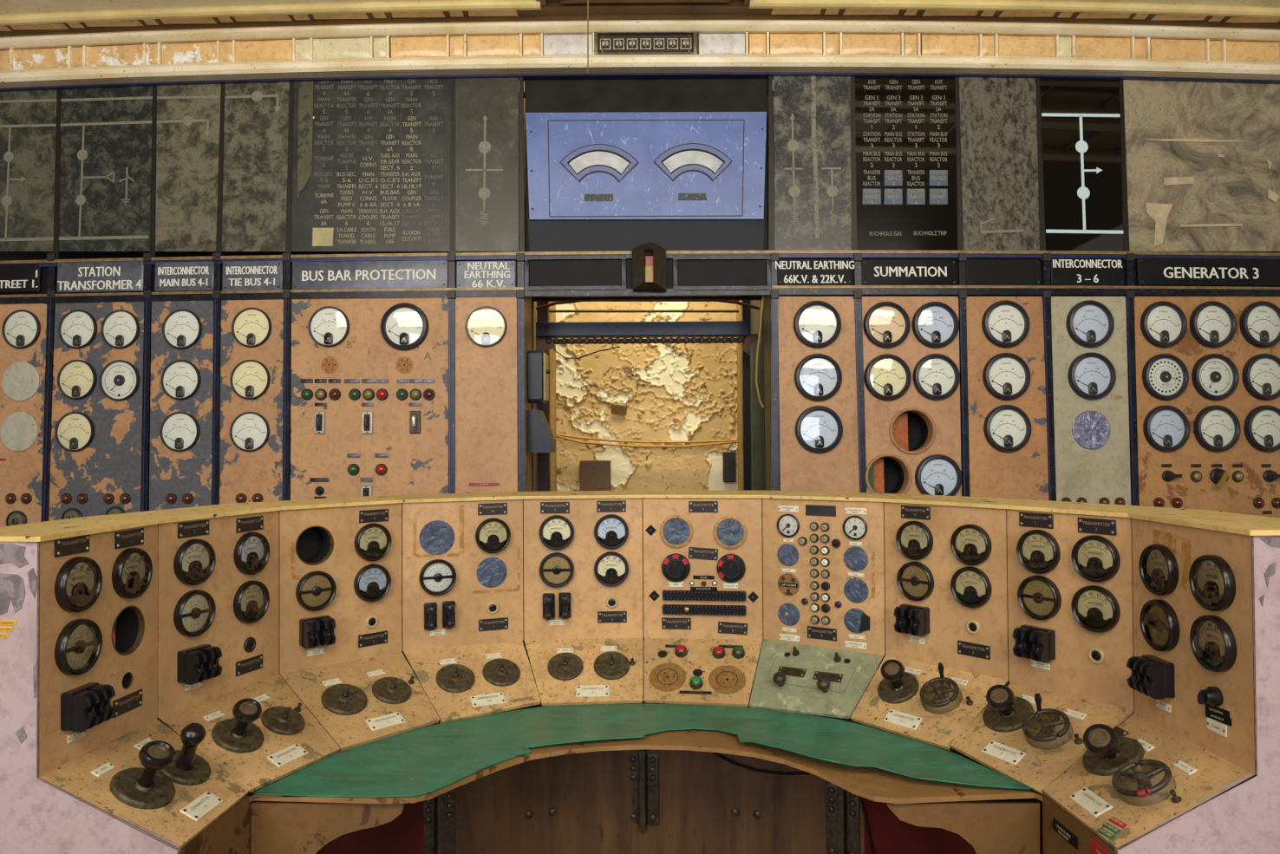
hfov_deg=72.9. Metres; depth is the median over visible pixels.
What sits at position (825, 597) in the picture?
button
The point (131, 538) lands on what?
nameplate
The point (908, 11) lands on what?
trim
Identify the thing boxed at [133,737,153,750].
label plate
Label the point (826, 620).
button
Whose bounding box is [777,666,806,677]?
label plate
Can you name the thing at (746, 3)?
trim
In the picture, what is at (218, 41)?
trim
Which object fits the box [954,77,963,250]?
trim
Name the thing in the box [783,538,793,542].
label plate
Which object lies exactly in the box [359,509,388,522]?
nameplate
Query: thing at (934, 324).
meter
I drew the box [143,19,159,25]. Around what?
trim
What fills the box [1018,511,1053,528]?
nameplate
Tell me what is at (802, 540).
button
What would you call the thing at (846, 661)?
hole
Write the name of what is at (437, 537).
plastic cover
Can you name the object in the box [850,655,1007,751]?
shelf
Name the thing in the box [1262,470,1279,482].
rotary selector
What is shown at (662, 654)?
hole
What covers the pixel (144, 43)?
trim
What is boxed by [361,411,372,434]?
toggle switch
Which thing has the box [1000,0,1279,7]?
trim
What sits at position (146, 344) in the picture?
trim
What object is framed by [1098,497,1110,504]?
lamp
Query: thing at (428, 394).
lamp
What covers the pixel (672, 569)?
rotary selector
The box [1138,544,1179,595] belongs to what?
meter
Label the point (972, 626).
socket
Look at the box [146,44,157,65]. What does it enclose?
trim
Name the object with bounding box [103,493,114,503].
lamp
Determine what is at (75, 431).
meter
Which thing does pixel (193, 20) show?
trim
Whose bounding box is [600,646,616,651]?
label plate
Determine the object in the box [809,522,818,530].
button
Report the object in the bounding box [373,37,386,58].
trim
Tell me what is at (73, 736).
label plate
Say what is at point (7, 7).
trim
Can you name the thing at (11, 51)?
trim
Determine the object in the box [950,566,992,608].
meter
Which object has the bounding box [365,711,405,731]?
label plate
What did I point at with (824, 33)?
trim
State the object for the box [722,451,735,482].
box
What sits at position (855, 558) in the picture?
plastic cover
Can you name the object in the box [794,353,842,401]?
meter
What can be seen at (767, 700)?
panel
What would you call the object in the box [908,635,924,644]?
label plate
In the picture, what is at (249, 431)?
meter
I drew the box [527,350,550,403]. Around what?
box
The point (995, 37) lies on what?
trim
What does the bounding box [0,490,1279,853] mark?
desk
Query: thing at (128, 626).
hole
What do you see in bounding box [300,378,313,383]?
label strip
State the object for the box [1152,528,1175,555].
tape stain
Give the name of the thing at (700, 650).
panel
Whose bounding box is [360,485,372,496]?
toggle switch
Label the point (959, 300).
trim
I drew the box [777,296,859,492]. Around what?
panel
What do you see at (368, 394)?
lamp
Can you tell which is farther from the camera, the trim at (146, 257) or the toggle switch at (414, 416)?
the trim at (146, 257)
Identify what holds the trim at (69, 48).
attached to the wall at (755, 314)
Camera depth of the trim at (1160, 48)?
4.72 m
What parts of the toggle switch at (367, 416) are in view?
lever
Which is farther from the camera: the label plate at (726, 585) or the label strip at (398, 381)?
the label strip at (398, 381)
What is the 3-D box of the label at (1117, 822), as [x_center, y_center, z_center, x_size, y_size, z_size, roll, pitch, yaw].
[1.024,0.848,1.858,0.012,0.010,0.046,0,-1,-8]
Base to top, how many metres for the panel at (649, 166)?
0.576 m
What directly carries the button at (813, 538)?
attached to the desk
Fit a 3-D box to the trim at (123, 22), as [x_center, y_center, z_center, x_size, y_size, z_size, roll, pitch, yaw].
[-2.817,-2.163,4.635,0.302,0.019,0.050,0,-1,0]
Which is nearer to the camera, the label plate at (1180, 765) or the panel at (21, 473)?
the label plate at (1180, 765)
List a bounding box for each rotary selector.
[661,553,690,581]
[716,554,745,582]
[1162,470,1182,481]
[1209,468,1229,489]
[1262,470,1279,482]
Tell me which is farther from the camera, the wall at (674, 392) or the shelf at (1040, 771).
the wall at (674, 392)
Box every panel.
[0,303,46,527]
[48,301,143,521]
[149,300,213,510]
[219,299,283,504]
[290,297,448,500]
[403,641,540,723]
[455,296,518,493]
[524,638,643,705]
[525,111,766,220]
[643,638,762,706]
[749,639,883,718]
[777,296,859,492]
[862,296,961,496]
[966,296,1048,500]
[1051,296,1130,505]
[1134,296,1279,518]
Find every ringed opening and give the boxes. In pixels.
[659,515,692,548]
[713,515,746,549]
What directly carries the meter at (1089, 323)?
attached to the panel at (1093, 475)
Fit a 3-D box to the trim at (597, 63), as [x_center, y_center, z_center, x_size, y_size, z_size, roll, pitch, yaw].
[-0.012,-1.935,4.755,9.200,0.067,0.376,0,-1,0]
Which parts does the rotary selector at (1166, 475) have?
knob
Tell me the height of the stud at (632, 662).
0.027 m
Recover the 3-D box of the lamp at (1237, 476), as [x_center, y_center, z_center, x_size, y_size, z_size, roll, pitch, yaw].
[3.224,0.266,4.665,0.061,0.061,0.028,0,-1,-4]
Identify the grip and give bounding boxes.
[772,672,785,686]
[816,677,829,692]
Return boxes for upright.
[536,301,550,491]
[740,300,751,490]
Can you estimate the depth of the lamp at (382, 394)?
4.59 m
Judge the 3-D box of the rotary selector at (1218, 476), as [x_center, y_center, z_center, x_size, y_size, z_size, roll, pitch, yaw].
[3.106,0.275,4.637,0.090,0.107,0.067,0,-1,-4]
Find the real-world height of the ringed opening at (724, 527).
0.117 m
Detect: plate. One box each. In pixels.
[0,263,41,293]
[56,261,144,293]
[66,731,85,743]
[91,763,115,777]
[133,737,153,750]
[154,261,213,292]
[179,790,223,821]
[184,681,202,691]
[202,711,225,721]
[222,261,283,290]
[252,693,270,702]
[267,743,308,767]
[292,260,448,289]
[306,647,324,656]
[322,678,342,685]
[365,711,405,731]
[366,669,385,677]
[430,629,445,635]
[439,658,457,665]
[456,261,515,287]
[470,692,506,707]
[484,653,502,659]
[536,337,555,352]
[548,620,564,625]
[556,647,573,653]
[575,685,609,697]
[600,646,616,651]
[645,524,656,535]
[648,590,659,600]
[668,581,683,587]
[723,582,737,588]
[741,333,757,355]
[747,591,758,602]
[766,656,855,693]
[775,259,854,285]
[777,505,798,512]
[777,573,799,595]
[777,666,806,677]
[779,633,799,641]
[781,568,796,573]
[782,627,796,632]
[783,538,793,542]
[812,671,842,683]
[844,507,866,515]
[844,640,866,649]
[847,572,864,577]
[848,542,862,546]
[848,633,865,639]
[861,259,957,285]
[883,709,922,730]
[904,666,920,675]
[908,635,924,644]
[949,677,968,685]
[965,259,1041,285]
[981,740,1025,764]
[1020,694,1036,705]
[1031,659,1050,670]
[1050,258,1124,286]
[1064,708,1086,719]
[1069,787,1112,816]
[1113,725,1129,737]
[1136,257,1279,287]
[1137,738,1155,751]
[1155,699,1171,712]
[1172,760,1197,775]
[1207,717,1227,737]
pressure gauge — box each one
[777,514,799,537]
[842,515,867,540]
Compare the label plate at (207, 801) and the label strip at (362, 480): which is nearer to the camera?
the label plate at (207, 801)
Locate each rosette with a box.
[320,356,338,373]
[396,356,412,373]
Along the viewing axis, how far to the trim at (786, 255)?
4.65 m
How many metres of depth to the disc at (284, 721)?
2.39 m
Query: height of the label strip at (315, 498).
0.021 m
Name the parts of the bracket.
amber pane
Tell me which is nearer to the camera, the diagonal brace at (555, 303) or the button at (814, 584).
the button at (814, 584)
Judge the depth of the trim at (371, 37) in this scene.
4.63 m
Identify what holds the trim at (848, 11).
attached to the wall at (755, 314)
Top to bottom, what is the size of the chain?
0.034 m
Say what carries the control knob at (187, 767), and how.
on the desk
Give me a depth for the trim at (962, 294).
4.63 m
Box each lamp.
[5,493,16,503]
[20,493,32,503]
[60,493,71,503]
[76,493,87,503]
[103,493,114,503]
[119,493,130,503]
[165,493,176,503]
[182,493,193,503]
[235,493,247,502]
[252,493,263,502]
[300,388,313,400]
[314,388,326,400]
[328,388,340,400]
[347,463,359,475]
[348,388,360,400]
[362,388,374,400]
[375,463,387,475]
[376,388,388,400]
[396,388,408,400]
[409,388,421,400]
[423,388,435,400]
[1060,497,1071,502]
[1076,497,1087,502]
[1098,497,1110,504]
[1114,497,1125,505]
[1153,497,1164,507]
[1171,497,1182,508]
[1190,470,1201,482]
[1232,470,1244,482]
[1253,497,1264,508]
[1271,497,1279,508]
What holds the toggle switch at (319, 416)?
attached to the panel at (415, 463)
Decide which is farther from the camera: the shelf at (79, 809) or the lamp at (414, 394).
the lamp at (414, 394)
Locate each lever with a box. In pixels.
[792,646,799,656]
[834,652,841,662]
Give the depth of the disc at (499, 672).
2.86 m
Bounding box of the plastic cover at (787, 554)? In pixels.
[777,543,798,566]
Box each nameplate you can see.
[54,534,89,557]
[112,689,142,718]
[114,528,143,549]
[177,519,208,538]
[235,515,263,533]
[235,653,262,676]
[358,630,387,647]
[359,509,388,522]
[477,502,507,515]
[478,617,508,631]
[540,502,569,513]
[596,500,626,512]
[597,611,626,622]
[661,617,691,629]
[688,501,718,512]
[688,547,718,560]
[718,621,747,634]
[807,626,836,640]
[901,505,930,520]
[957,640,990,659]
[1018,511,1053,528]
[1077,517,1116,535]
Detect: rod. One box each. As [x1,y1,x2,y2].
[549,309,738,313]
[586,300,738,301]
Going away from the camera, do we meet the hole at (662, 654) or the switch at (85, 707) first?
the switch at (85, 707)
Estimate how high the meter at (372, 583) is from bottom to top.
0.122 m
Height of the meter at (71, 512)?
0.112 m
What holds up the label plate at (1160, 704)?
attached to the desk
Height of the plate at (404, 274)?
0.154 m
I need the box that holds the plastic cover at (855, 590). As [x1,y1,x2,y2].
[843,578,868,603]
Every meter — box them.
[1,309,40,348]
[54,411,94,451]
[54,556,102,612]
[57,359,97,399]
[58,309,97,348]
[98,359,140,400]
[100,309,140,348]
[111,548,152,599]
[159,411,200,451]
[160,359,201,399]
[162,309,202,349]
[173,538,215,585]
[229,359,270,399]
[229,411,269,451]
[231,307,271,347]
[233,531,269,574]
[233,580,269,623]
[308,306,349,346]
[353,522,391,561]
[353,563,391,601]
[380,302,428,350]
[465,306,506,346]
[475,517,510,553]
[539,515,574,550]
[594,514,628,548]
[594,551,628,587]
[793,300,841,348]
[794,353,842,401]
[795,405,842,453]
[862,301,910,348]
[863,353,911,400]
[895,521,933,560]
[911,301,959,348]
[912,353,960,400]
[914,454,961,496]
[950,523,992,565]
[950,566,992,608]
[981,300,1029,347]
[982,352,1030,400]
[983,404,1031,452]
[1016,529,1060,574]
[1065,300,1114,347]
[1067,352,1116,399]
[1071,535,1120,582]
[1071,585,1120,633]
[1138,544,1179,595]
[1140,300,1187,347]
[1142,353,1188,400]
[1142,404,1190,451]
[1188,300,1236,347]
[1188,555,1235,611]
[1189,614,1237,672]
[1191,353,1239,400]
[1193,404,1240,451]
[1239,300,1279,347]
[1241,353,1279,400]
[1243,404,1279,451]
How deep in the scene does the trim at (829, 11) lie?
4.56 m
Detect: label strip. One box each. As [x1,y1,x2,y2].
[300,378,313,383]
[309,477,328,482]
[313,496,326,499]
[314,378,326,383]
[314,402,326,405]
[328,378,340,383]
[344,378,359,383]
[346,453,359,457]
[360,477,372,482]
[361,378,376,383]
[361,403,373,405]
[374,453,387,457]
[378,378,388,383]
[396,378,407,383]
[409,378,423,383]
[409,402,421,405]
[423,378,434,383]
[469,483,499,485]
[665,644,678,647]
[679,691,711,694]
[690,587,717,590]
[692,575,714,579]
[718,645,743,648]
[805,504,835,516]
[1161,463,1171,467]
[1190,463,1201,467]
[1205,703,1229,718]
[1205,710,1231,726]
[1211,463,1222,467]
[1232,463,1242,467]
[1261,463,1271,467]
[1262,510,1272,514]
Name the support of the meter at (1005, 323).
attached to the panel at (1022, 473)
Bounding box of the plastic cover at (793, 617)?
[777,602,799,626]
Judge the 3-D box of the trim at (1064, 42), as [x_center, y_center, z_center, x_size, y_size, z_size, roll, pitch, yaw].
[2.296,-2.053,4.691,0.073,0.118,0.026,0,-1,-3]
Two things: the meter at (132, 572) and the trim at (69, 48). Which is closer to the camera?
the meter at (132, 572)
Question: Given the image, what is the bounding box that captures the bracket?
[631,241,666,291]
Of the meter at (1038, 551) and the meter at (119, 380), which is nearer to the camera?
the meter at (1038, 551)
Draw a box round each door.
[549,301,556,491]
[736,300,742,490]
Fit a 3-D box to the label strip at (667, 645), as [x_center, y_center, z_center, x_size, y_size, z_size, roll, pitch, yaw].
[0.118,0.763,3.019,0.060,0.008,0.011,0,-1,7]
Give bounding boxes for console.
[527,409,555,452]
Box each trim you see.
[0,0,471,15]
[0,0,541,26]
[0,5,1279,37]
[0,19,1279,50]
[0,25,12,31]
[0,50,9,70]
[0,54,1279,88]
[0,72,1279,91]
[0,250,1279,263]
[0,253,1279,267]
[0,258,1265,294]
[0,287,523,297]
[0,287,1279,304]
[9,23,68,29]
[9,48,13,70]
[13,47,67,70]
[40,266,57,522]
[43,298,52,522]
[46,253,55,261]
[46,290,57,298]
[52,89,62,259]
[66,22,84,27]
[67,45,71,67]
[71,46,82,67]
[82,45,86,66]
[84,19,143,26]
[86,44,143,66]
[140,264,152,511]
[142,298,148,511]
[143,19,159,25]
[143,42,146,65]
[143,253,152,261]
[143,290,153,298]
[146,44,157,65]
[149,85,157,257]
[157,42,162,64]
[160,17,216,23]
[162,41,216,64]
[211,263,222,505]
[212,253,221,261]
[212,290,221,298]
[212,298,216,505]
[215,83,225,255]
[216,16,233,22]
[216,39,220,62]
[220,41,232,62]
[232,39,235,61]
[234,14,292,21]
[235,39,292,61]
[282,253,292,261]
[282,261,291,500]
[282,290,291,298]
[283,298,286,500]
[285,81,293,254]
[292,38,295,59]
[293,13,310,19]
[295,39,309,59]
[309,37,313,59]
[312,13,369,19]
[313,37,370,59]
[370,35,373,58]
[372,12,386,18]
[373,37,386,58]
[386,35,390,58]
[390,33,1150,58]
[391,11,445,17]
[391,36,446,58]
[446,34,450,57]
[446,290,456,299]
[447,253,456,261]
[448,261,455,493]
[449,10,463,16]
[449,298,450,493]
[450,35,463,57]
[450,78,456,252]
[463,33,467,56]
[467,34,519,56]
[468,9,517,16]
[515,252,524,261]
[515,290,524,299]
[517,261,526,491]
[517,298,521,491]
[519,32,522,55]
[519,77,525,252]
[522,34,540,55]
[535,0,547,6]
[540,32,543,55]
[543,33,592,55]
[546,0,743,1]
[547,0,743,6]
[561,0,730,3]
[592,32,594,54]
[698,33,744,54]
[743,0,750,6]
[744,32,748,54]
[748,0,1279,18]
[749,33,765,54]
[765,32,769,54]
[767,75,774,250]
[770,8,821,14]
[770,33,822,54]
[770,253,778,261]
[770,261,778,490]
[770,290,778,299]
[771,285,1279,289]
[772,298,774,490]
[822,32,825,54]
[824,8,839,14]
[825,33,838,54]
[838,32,842,54]
[842,8,899,14]
[842,33,900,54]
[850,76,856,260]
[852,290,862,299]
[853,253,862,261]
[853,261,866,492]
[854,298,862,492]
[900,32,904,54]
[904,9,918,15]
[904,33,916,55]
[916,32,920,55]
[921,34,978,55]
[922,9,978,15]
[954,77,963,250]
[957,253,966,261]
[957,261,970,496]
[957,290,966,299]
[958,298,965,496]
[978,33,982,55]
[979,10,995,16]
[982,35,993,56]
[993,33,998,56]
[998,10,1055,17]
[998,35,1054,57]
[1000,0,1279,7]
[1035,78,1045,260]
[1041,253,1051,261]
[1041,261,1056,501]
[1041,290,1051,299]
[1042,298,1051,501]
[1054,34,1058,57]
[1057,12,1073,17]
[1058,36,1071,57]
[1071,35,1075,57]
[1075,12,1131,18]
[1075,37,1130,58]
[1118,79,1129,260]
[1124,253,1134,261]
[1124,261,1139,506]
[1124,290,1134,299]
[1125,298,1134,505]
[1129,36,1135,58]
[1131,13,1149,19]
[1134,38,1146,58]
[1145,37,1150,58]
[1149,39,1205,60]
[1150,13,1207,20]
[1204,38,1209,60]
[1208,15,1225,21]
[1209,39,1221,60]
[1221,39,1226,60]
[1225,16,1279,22]
[1226,40,1279,62]
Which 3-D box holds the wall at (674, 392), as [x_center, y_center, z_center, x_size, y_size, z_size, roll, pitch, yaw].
[0.052,-0.174,6.224,1.837,1.678,0.063,0,-1,0]
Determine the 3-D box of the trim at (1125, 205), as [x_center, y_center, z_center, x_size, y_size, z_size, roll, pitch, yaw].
[2.639,-1.432,4.748,0.036,1.053,0.080,0,-1,0]
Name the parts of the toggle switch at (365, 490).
lever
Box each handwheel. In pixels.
[919,662,962,714]
[1021,693,1073,750]
[1111,759,1175,806]
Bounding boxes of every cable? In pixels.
[556,433,737,443]
[556,435,737,447]
[755,295,764,407]
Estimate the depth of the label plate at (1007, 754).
2.26 m
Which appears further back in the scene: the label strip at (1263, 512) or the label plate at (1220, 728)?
the label strip at (1263, 512)
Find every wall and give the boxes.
[0,91,534,491]
[504,97,550,491]
[532,295,762,301]
[555,301,737,491]
[750,97,790,490]
[760,90,1279,490]
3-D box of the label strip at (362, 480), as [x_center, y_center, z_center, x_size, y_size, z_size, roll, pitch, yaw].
[-1.442,0.279,4.576,0.064,0.021,0.005,0,-1,2]
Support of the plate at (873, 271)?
attached to the wall at (762, 336)
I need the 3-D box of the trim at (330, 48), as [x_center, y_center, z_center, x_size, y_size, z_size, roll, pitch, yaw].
[-1.602,-2.029,4.657,0.312,0.118,0.026,0,-1,2]
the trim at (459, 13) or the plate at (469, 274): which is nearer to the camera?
the trim at (459, 13)
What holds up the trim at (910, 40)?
attached to the wall at (755, 314)
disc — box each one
[0,411,38,451]
[1,361,39,401]
[261,705,305,735]
[320,684,367,715]
[372,677,411,704]
[435,664,475,692]
[482,658,520,686]
[547,653,582,680]
[594,651,629,679]
[1071,411,1110,449]
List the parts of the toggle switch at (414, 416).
lever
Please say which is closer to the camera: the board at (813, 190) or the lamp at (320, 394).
the lamp at (320, 394)
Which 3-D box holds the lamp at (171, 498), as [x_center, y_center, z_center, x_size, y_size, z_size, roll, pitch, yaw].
[-2.497,0.381,4.611,0.058,0.058,0.027,0,-1,3]
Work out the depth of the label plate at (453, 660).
2.88 m
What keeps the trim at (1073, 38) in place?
attached to the wall at (755, 314)
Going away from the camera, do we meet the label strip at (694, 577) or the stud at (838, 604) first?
the stud at (838, 604)
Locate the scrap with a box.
[784,646,793,649]
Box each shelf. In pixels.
[39,718,248,848]
[159,673,339,793]
[279,652,439,751]
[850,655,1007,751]
[950,684,1133,795]
[1042,712,1250,848]
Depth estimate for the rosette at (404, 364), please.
4.61 m
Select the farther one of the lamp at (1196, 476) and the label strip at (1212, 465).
the label strip at (1212, 465)
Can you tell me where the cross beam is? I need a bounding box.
[535,320,749,339]
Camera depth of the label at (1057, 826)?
1.98 m
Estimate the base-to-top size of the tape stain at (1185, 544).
0.117 m
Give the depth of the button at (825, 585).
2.89 m
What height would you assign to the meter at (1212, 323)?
0.255 m
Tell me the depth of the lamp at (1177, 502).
4.63 m
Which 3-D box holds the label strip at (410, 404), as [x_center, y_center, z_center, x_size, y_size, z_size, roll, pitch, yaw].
[-1.190,-0.120,4.592,0.064,0.018,0.005,0,-1,2]
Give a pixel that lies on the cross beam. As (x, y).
(704, 329)
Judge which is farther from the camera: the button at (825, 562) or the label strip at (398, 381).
the label strip at (398, 381)
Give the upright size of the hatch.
0.364 m
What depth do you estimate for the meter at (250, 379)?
4.63 m
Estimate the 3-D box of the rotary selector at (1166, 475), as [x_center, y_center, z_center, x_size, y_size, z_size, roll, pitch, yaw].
[2.838,0.262,4.628,0.082,0.060,0.046,0,-1,-4]
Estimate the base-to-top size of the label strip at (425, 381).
0.021 m
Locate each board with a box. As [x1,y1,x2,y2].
[0,89,56,251]
[58,85,152,251]
[155,84,221,251]
[222,82,289,251]
[291,78,450,251]
[455,77,518,251]
[524,78,767,252]
[750,343,762,490]
[773,76,851,250]
[855,76,958,250]
[959,77,1039,250]
[1039,78,1123,251]
[1123,79,1279,251]
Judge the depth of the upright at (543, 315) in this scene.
5.16 m
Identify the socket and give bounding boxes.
[243,637,255,652]
[365,614,378,628]
[486,601,498,613]
[605,595,618,608]
[966,620,979,634]
[1088,646,1104,664]
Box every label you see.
[0,620,16,625]
[0,626,12,632]
[0,633,7,638]
[1052,818,1077,848]
[1090,839,1110,853]
[1097,828,1116,840]
[1102,822,1121,834]
[1108,816,1127,828]
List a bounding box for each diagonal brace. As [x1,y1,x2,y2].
[535,300,586,310]
[712,300,759,310]
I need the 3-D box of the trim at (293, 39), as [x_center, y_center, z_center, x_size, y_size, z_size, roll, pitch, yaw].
[-1.857,-2.027,4.663,0.013,0.130,0.030,0,-1,0]
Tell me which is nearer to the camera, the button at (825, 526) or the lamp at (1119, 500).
the button at (825, 526)
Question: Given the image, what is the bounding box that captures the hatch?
[580,460,610,490]
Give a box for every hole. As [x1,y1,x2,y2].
[111,605,144,655]
[121,672,133,689]
[294,525,333,565]
[657,650,667,658]
[692,668,702,676]
[783,652,790,657]
[843,658,850,663]
[865,453,911,494]
[888,407,935,454]
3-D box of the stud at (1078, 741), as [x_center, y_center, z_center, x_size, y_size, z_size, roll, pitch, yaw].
[1.103,0.784,2.183,0.022,0.026,0.021,-1,-1,13]
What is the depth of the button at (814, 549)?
2.92 m
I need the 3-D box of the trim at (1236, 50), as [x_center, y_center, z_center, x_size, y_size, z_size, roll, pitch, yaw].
[3.362,-2.059,4.764,0.311,0.118,0.026,0,-1,-5]
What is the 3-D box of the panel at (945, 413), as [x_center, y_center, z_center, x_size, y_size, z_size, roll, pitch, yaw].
[1.448,0.508,4.580,0.533,2.414,0.139,0,-1,-2]
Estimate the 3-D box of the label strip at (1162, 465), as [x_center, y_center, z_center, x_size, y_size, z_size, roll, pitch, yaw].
[2.824,0.207,4.649,0.056,0.017,0.005,0,-1,-4]
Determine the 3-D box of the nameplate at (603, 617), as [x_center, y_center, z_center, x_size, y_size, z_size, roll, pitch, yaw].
[-0.098,0.670,3.057,0.102,0.040,0.005,0,-1,-3]
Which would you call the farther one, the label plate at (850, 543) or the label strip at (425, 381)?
the label strip at (425, 381)
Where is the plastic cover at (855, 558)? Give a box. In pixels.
[843,546,868,571]
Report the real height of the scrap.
0.009 m
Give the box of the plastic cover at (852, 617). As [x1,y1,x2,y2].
[843,608,865,633]
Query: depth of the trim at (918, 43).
4.64 m
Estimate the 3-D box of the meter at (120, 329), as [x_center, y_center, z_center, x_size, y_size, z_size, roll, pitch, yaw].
[-2.809,-0.529,4.688,0.211,0.212,0.031,0,-1,4]
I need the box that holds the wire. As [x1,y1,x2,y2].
[553,346,620,359]
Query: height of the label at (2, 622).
0.011 m
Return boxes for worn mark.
[649,663,685,692]
[708,666,745,694]
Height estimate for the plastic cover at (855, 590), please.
0.082 m
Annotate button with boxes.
[674,645,687,657]
[689,676,703,689]
[712,646,724,659]
[731,646,744,659]
[797,536,807,545]
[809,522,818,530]
[809,533,818,542]
[809,545,818,554]
[809,556,819,566]
[809,568,819,577]
[809,581,819,589]
[809,592,819,600]
[810,602,819,612]
[810,614,819,624]
[820,522,829,531]
[820,534,829,543]
[820,546,829,555]
[820,557,829,567]
[821,569,829,578]
[821,581,829,590]
[821,593,829,601]
[821,603,830,613]
[821,615,830,625]
[831,538,841,548]
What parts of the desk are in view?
rotary dial, plate, rotary dial, rotary dial, rotary dial, rotary dial, casing, contact strip, contact strip, rotary dial, rotary dial, rotary dial, plate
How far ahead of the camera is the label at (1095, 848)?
1.86 m
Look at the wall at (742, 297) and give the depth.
4.92 m
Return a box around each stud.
[293,702,301,711]
[314,486,324,495]
[407,675,414,684]
[629,658,634,666]
[801,598,808,605]
[835,600,842,607]
[966,696,973,705]
[1073,733,1083,744]
[1169,790,1182,803]
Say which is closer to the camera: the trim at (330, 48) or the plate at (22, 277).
the trim at (330, 48)
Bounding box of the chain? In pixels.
[546,336,743,344]
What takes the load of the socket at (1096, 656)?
attached to the desk
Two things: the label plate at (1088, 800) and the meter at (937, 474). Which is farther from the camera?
the meter at (937, 474)
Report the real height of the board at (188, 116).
0.998 m
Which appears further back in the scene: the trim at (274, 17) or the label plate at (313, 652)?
the trim at (274, 17)
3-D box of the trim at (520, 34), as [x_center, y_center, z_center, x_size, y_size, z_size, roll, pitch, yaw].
[-0.634,-2.036,4.627,0.013,0.130,0.030,0,-1,0]
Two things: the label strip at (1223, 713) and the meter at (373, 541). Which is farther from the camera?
the meter at (373, 541)
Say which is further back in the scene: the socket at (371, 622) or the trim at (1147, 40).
the trim at (1147, 40)
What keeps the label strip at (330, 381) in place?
attached to the panel at (415, 463)
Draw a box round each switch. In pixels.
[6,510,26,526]
[60,682,115,732]
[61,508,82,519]
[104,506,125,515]
[176,644,222,685]
[299,614,335,649]
[313,411,325,434]
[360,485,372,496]
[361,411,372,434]
[409,411,420,433]
[424,602,437,631]
[442,600,455,629]
[542,593,555,620]
[558,592,570,620]
[894,603,929,636]
[1012,624,1055,663]
[1126,654,1175,699]
[1197,686,1223,706]
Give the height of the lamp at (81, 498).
0.058 m
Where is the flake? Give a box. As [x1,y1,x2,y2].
[611,402,626,415]
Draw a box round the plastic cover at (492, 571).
[476,556,507,587]
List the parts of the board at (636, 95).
slate strip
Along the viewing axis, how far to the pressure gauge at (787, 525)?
2.97 m
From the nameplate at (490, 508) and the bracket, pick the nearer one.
the nameplate at (490, 508)
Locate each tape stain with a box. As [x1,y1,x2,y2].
[290,542,300,580]
[412,512,459,557]
[459,504,463,553]
[472,548,520,594]
[871,551,875,598]
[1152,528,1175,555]
[1181,538,1190,590]
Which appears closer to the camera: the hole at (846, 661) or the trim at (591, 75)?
the hole at (846, 661)
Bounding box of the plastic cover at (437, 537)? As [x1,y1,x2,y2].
[419,520,454,555]
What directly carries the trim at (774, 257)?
attached to the wall at (755, 314)
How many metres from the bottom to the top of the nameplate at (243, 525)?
0.040 m
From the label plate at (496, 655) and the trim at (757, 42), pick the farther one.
the trim at (757, 42)
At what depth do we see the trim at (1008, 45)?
4.67 m
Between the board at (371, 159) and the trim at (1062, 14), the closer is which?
the trim at (1062, 14)
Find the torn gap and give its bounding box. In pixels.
[859,613,869,632]
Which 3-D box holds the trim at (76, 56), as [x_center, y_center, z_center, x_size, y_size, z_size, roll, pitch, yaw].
[-3.073,-2.019,4.739,0.076,0.118,0.026,0,-1,4]
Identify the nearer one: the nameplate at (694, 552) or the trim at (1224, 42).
the nameplate at (694, 552)
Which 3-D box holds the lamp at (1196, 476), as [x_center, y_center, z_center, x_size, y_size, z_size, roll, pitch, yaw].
[2.988,0.265,4.647,0.061,0.061,0.028,0,-1,-4]
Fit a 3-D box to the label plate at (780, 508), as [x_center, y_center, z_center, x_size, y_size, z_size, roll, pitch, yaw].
[0.508,0.281,2.975,0.072,0.021,0.004,-1,-1,31]
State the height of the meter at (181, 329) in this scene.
0.216 m
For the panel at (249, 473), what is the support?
on the floor
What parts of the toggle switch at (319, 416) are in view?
lever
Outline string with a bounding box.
[587,0,588,72]
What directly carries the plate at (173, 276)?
attached to the wall at (4, 256)
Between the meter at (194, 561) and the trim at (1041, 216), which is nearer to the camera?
the meter at (194, 561)
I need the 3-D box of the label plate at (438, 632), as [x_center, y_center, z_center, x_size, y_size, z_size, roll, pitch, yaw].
[-0.683,0.695,2.932,0.054,0.018,0.004,0,-1,-22]
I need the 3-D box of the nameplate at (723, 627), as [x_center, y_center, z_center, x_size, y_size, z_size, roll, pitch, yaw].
[0.324,0.703,3.029,0.104,0.045,0.005,0,-1,6]
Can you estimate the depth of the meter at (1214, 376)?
4.69 m
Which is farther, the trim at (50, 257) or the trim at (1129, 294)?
the trim at (50, 257)
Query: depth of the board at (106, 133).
4.75 m
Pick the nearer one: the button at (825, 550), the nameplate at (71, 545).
the nameplate at (71, 545)

